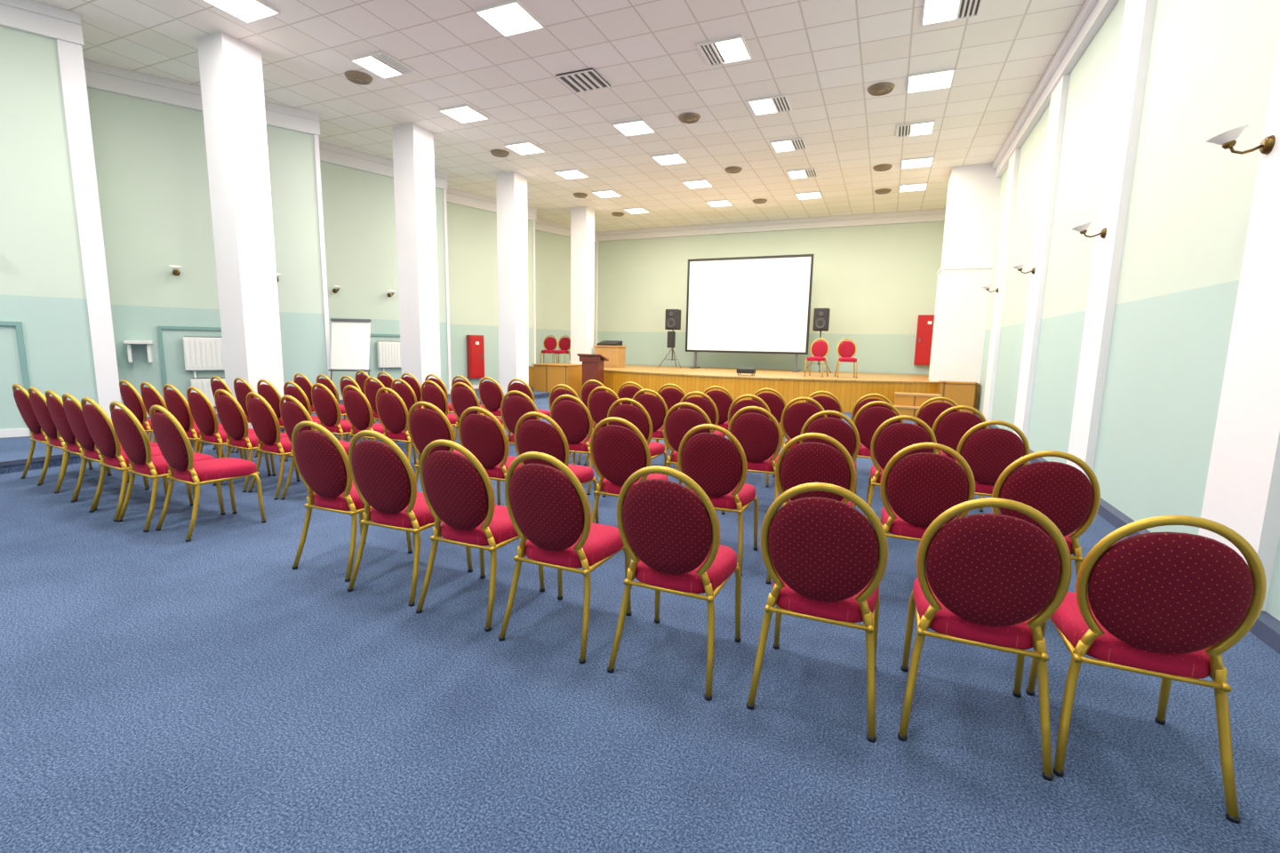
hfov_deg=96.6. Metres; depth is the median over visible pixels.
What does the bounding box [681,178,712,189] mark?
ceiling light panel
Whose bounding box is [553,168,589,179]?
ceiling light panel
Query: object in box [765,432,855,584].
banquet chair
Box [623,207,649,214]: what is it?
ceiling light panel
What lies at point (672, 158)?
ceiling light panel
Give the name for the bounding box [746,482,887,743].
banquet chair
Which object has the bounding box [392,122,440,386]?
pillar
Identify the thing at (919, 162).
ceiling light panel
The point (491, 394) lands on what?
banquet chair
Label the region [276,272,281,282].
wall sconce
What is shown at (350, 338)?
flipchart
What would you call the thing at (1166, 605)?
banquet chair
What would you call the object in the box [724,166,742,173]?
ceiling vent
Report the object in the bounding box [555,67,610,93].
ceiling vent grille
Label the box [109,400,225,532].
banquet chair
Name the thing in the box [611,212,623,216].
ceiling vent
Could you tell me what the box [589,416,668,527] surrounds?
banquet chair
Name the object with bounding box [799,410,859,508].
banquet chair
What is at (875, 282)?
wall
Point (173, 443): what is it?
banquet chair
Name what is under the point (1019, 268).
wall sconce
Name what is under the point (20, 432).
baseboard
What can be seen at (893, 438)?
banquet chair
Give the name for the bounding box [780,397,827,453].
banquet chair
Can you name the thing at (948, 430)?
banquet chair
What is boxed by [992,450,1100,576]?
banquet chair
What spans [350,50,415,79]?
light
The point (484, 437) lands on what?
banquet chair
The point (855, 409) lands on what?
banquet chair
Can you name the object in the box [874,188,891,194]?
ceiling vent
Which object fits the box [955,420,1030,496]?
banquet chair
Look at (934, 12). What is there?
light
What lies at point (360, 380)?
banquet chair
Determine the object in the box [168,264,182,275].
wall sconce
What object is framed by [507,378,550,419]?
banquet chair
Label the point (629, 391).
banquet chair
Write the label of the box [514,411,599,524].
banquet chair
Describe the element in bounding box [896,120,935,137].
light
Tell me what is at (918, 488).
banquet chair
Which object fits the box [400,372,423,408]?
banquet chair
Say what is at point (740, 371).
projector
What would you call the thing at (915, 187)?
ceiling light panel
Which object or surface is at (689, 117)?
ceiling vent
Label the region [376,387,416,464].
banquet chair
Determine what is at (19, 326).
trim
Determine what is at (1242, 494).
pilasters
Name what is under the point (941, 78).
ceiling light panel
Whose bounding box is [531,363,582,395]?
block
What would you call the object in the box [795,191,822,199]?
ceiling light panel
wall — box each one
[0,25,596,430]
[597,221,944,374]
[977,0,1279,621]
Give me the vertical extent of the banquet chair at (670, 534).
0.940 m
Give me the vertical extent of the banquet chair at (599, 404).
0.940 m
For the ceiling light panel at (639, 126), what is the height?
0.030 m
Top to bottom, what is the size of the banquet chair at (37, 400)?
0.940 m
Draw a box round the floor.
[0,395,1279,852]
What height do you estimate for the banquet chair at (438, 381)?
0.940 m
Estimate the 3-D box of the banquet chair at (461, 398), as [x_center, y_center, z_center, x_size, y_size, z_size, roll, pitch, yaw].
[-2.002,-0.088,7.001,0.476,0.940,0.556,5,9,28]
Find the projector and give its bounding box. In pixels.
[736,368,756,375]
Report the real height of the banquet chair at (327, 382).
0.940 m
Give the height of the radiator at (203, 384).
0.610 m
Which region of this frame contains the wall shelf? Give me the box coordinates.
[123,340,152,362]
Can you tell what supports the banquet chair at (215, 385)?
on the floor
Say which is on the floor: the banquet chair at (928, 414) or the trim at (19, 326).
the banquet chair at (928, 414)
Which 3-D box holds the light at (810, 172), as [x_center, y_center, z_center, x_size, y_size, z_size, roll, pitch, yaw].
[3.647,-5.680,12.797,0.600,0.030,0.600,5,9,23]
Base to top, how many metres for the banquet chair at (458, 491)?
0.940 m
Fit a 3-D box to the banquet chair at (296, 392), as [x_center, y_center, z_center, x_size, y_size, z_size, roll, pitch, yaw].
[-3.780,-0.071,6.640,0.476,0.940,0.556,6,9,30]
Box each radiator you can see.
[182,336,224,377]
[190,377,225,407]
[376,341,401,375]
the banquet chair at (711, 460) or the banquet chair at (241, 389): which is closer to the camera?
the banquet chair at (711, 460)
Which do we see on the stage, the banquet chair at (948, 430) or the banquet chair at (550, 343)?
the banquet chair at (550, 343)
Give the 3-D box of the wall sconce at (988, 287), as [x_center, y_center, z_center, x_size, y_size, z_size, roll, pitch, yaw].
[6.647,-2.618,10.826,0.280,0.158,0.176,5,9,23]
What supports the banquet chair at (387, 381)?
on the floor
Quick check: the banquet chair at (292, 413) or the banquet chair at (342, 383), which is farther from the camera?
the banquet chair at (342, 383)
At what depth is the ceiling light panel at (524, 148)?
11.45 m
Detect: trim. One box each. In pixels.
[0,0,599,242]
[0,320,31,436]
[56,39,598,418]
[157,326,221,390]
[360,333,399,375]
[596,208,945,241]
[992,0,1118,177]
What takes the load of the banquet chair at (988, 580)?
on the floor
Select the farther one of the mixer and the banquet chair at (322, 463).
the mixer
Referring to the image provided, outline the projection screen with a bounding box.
[685,254,814,372]
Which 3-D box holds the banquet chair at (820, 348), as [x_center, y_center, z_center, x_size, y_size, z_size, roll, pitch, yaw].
[4.379,-1.712,14.079,0.476,0.940,0.556,6,9,31]
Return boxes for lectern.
[576,353,608,398]
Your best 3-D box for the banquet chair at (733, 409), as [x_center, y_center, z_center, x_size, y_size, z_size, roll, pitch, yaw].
[1.195,0.107,6.064,0.476,0.940,0.556,4,9,22]
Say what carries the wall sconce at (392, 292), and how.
attached to the wall at (150, 157)
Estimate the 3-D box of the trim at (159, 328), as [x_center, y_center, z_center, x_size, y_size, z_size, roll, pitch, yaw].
[-7.091,-0.944,9.652,1.550,1.449,0.045,-5,10,-37]
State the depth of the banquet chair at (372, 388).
7.36 m
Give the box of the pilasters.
[982,0,1279,611]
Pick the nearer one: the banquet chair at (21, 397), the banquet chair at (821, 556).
the banquet chair at (821, 556)
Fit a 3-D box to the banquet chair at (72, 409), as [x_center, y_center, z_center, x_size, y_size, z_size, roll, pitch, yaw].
[-4.483,0.168,4.869,0.476,0.940,0.556,6,9,29]
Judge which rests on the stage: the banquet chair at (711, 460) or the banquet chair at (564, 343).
the banquet chair at (564, 343)
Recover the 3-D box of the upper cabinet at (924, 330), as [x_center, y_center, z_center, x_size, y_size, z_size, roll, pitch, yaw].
[8.254,-2.474,16.332,0.620,1.420,0.234,5,9,23]
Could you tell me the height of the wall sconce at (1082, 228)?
0.158 m
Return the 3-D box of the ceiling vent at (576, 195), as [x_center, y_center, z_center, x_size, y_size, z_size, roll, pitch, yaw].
[-1.570,-6.084,15.008,0.380,0.055,0.380,5,9,23]
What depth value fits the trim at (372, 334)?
12.85 m
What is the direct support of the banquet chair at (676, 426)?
on the floor
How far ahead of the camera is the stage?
13.45 m
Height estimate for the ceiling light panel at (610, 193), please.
0.030 m
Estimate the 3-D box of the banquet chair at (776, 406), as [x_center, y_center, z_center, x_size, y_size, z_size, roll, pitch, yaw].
[1.600,-0.020,7.013,0.476,0.940,0.556,5,9,23]
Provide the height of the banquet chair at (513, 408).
0.940 m
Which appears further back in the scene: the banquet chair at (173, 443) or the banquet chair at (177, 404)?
the banquet chair at (177, 404)
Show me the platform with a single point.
(14, 452)
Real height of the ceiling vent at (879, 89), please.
0.055 m
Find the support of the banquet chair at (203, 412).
on the floor
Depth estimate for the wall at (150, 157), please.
9.05 m
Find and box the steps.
[893,392,941,420]
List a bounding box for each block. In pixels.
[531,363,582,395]
[938,380,977,414]
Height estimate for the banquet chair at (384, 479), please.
0.940 m
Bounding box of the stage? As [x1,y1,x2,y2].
[528,364,980,415]
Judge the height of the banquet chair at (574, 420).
0.940 m
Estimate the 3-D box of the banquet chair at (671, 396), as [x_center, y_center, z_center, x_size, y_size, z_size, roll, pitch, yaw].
[0.477,-0.107,7.465,0.476,0.940,0.556,5,9,23]
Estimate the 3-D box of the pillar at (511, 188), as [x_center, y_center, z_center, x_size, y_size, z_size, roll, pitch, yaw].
[-3.076,-3.349,13.809,0.534,5.189,0.534,5,9,23]
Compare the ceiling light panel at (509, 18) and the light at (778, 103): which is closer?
the ceiling light panel at (509, 18)
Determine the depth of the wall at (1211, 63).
4.54 m
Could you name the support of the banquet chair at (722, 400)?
on the floor
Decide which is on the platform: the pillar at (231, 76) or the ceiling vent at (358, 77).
the pillar at (231, 76)
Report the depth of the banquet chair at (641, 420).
5.11 m
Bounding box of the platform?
[0,387,553,474]
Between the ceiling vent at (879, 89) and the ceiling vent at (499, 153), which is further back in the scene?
the ceiling vent at (499, 153)
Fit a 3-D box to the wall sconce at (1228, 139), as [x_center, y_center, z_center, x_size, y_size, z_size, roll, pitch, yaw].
[3.348,-1.592,3.191,0.280,0.158,0.176,5,9,23]
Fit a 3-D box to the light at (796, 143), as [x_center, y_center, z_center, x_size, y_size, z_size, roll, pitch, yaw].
[2.879,-5.441,11.021,0.600,0.030,0.600,5,9,23]
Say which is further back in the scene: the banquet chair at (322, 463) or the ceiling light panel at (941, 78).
the ceiling light panel at (941, 78)
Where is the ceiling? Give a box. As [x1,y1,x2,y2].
[32,0,1086,231]
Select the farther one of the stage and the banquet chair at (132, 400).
the stage
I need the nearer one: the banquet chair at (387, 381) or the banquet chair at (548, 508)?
the banquet chair at (548, 508)
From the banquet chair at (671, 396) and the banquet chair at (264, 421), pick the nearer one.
the banquet chair at (264, 421)
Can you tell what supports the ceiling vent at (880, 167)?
in the ceiling
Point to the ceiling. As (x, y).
(825, 56)
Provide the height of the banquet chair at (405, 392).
0.940 m
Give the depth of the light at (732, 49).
7.54 m
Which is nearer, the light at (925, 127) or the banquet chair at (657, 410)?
the banquet chair at (657, 410)
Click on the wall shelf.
(129, 343)
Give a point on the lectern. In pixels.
(592, 364)
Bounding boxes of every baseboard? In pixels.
[0,384,499,438]
[975,414,1279,655]
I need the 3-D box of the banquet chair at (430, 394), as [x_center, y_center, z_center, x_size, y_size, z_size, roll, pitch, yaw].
[-2.440,-0.126,7.206,0.476,0.940,0.556,6,9,29]
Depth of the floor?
2.22 m
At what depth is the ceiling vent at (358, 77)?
8.47 m
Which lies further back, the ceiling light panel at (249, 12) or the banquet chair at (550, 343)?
the banquet chair at (550, 343)
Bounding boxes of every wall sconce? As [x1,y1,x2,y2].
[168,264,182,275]
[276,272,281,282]
[332,285,342,293]
[387,289,397,297]
[982,284,998,293]
[1013,263,1035,274]
[1071,222,1106,238]
[1204,124,1275,154]
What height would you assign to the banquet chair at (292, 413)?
0.940 m
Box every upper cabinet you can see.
[466,335,484,378]
[913,314,934,365]
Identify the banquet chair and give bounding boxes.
[11,384,107,484]
[27,386,111,492]
[44,390,149,501]
[61,392,168,511]
[80,397,193,521]
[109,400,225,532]
[119,379,194,448]
[140,381,219,458]
[149,405,266,542]
[162,384,244,459]
[186,386,271,486]
[210,376,234,453]
[214,389,300,492]
[233,377,258,457]
[246,392,292,500]
[256,379,317,461]
[280,395,357,500]
[283,381,348,461]
[291,421,412,582]
[293,372,345,420]
[311,383,376,440]
[316,374,369,440]
[339,376,375,441]
[342,384,410,463]
[347,430,472,607]
[354,370,375,423]
[364,376,398,442]
[376,371,396,423]
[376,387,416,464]
[391,378,417,442]
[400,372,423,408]
[407,401,464,481]
[416,440,544,631]
[420,380,456,426]
[424,374,453,414]
[450,382,504,441]
[451,375,487,431]
[458,407,521,506]
[478,376,504,428]
[498,451,631,663]
[500,390,539,444]
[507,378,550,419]
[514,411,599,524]
[540,335,558,363]
[548,384,596,464]
[550,394,592,495]
[552,335,570,363]
[580,379,608,407]
[584,386,622,465]
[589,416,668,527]
[602,398,667,497]
[607,465,741,701]
[616,381,658,442]
[631,389,668,466]
[655,384,687,449]
[663,402,713,484]
[674,392,726,470]
[677,424,758,575]
[701,385,735,431]
[721,406,784,514]
[728,394,775,487]
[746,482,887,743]
[751,388,786,447]
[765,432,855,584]
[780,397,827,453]
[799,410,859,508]
[804,338,829,376]
[804,391,843,420]
[834,338,857,378]
[850,393,895,422]
[853,400,903,463]
[864,416,936,519]
[874,442,975,572]
[897,497,1071,781]
[914,397,961,435]
[931,405,988,512]
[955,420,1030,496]
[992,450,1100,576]
[1025,515,1266,823]
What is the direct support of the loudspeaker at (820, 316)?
on the stage
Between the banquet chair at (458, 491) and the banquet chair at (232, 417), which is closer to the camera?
the banquet chair at (458, 491)
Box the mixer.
[596,340,622,345]
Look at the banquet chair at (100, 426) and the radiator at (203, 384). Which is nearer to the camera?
the banquet chair at (100, 426)
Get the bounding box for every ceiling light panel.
[202,0,280,23]
[438,104,489,123]
[473,0,544,37]
[504,140,545,155]
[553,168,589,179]
[591,189,622,198]
[611,119,655,136]
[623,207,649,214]
[650,152,687,165]
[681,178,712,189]
[705,199,733,207]
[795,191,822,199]
[898,182,927,191]
[900,156,934,168]
[906,67,955,94]
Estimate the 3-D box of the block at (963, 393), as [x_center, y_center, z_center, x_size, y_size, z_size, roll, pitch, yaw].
[6.897,-0.600,12.432,0.720,0.760,0.290,5,9,23]
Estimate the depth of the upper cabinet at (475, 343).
15.64 m
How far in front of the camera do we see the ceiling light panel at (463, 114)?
9.80 m
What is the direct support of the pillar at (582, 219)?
on the stage
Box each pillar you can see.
[196,31,285,428]
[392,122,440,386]
[496,171,528,395]
[570,206,594,364]
[928,162,1000,383]
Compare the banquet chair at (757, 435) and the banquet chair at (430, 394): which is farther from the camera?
the banquet chair at (430, 394)
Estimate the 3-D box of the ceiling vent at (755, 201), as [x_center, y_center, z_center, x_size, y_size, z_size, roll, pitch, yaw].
[3.209,-6.026,15.256,0.380,0.055,0.380,5,9,23]
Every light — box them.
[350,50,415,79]
[696,34,751,66]
[747,94,791,115]
[770,137,807,152]
[786,168,817,179]
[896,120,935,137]
[920,0,982,26]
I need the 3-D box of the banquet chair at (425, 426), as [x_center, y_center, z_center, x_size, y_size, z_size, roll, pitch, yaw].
[-1.612,0.236,4.780,0.476,0.940,0.556,4,9,22]
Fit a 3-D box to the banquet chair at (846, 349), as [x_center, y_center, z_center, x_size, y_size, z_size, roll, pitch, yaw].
[5.019,-1.662,13.811,0.476,0.940,0.556,3,8,13]
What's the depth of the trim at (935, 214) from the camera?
17.50 m
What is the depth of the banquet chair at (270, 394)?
6.56 m
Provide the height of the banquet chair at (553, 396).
0.940 m
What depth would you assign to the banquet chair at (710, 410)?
6.00 m
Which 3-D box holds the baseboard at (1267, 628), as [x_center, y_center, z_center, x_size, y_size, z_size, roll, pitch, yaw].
[3.817,0.834,4.335,0.100,0.090,17.100,5,9,23]
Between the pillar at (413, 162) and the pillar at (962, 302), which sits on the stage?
the pillar at (962, 302)
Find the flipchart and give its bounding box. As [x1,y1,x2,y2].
[328,318,371,380]
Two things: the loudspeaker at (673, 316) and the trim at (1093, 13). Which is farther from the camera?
the loudspeaker at (673, 316)
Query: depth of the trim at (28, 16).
8.79 m
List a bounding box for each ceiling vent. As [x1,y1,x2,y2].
[344,70,372,85]
[490,149,509,157]
[573,192,587,198]
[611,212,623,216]
[678,112,700,123]
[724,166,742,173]
[752,198,767,203]
[867,81,895,95]
[872,164,892,171]
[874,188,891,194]
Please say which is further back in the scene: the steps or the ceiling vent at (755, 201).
the ceiling vent at (755, 201)
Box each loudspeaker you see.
[658,309,680,367]
[803,308,831,373]
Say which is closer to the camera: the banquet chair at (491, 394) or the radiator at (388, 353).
the banquet chair at (491, 394)
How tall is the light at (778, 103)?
0.030 m
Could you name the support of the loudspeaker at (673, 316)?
on the stage
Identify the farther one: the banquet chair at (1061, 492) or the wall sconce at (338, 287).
the wall sconce at (338, 287)
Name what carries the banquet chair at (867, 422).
on the floor
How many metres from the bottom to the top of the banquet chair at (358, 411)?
0.940 m
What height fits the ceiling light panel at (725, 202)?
0.030 m
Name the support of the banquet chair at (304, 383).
on the floor
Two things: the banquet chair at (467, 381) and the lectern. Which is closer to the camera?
the banquet chair at (467, 381)
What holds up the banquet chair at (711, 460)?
on the floor
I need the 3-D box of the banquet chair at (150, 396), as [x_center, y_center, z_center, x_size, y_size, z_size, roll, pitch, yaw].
[-4.987,-0.028,6.169,0.476,0.940,0.556,6,9,29]
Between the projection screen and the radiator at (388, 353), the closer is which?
the radiator at (388, 353)
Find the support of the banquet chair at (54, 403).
on the floor
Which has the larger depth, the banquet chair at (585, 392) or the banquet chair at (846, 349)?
the banquet chair at (846, 349)
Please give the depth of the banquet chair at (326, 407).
6.20 m
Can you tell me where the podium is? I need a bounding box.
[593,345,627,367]

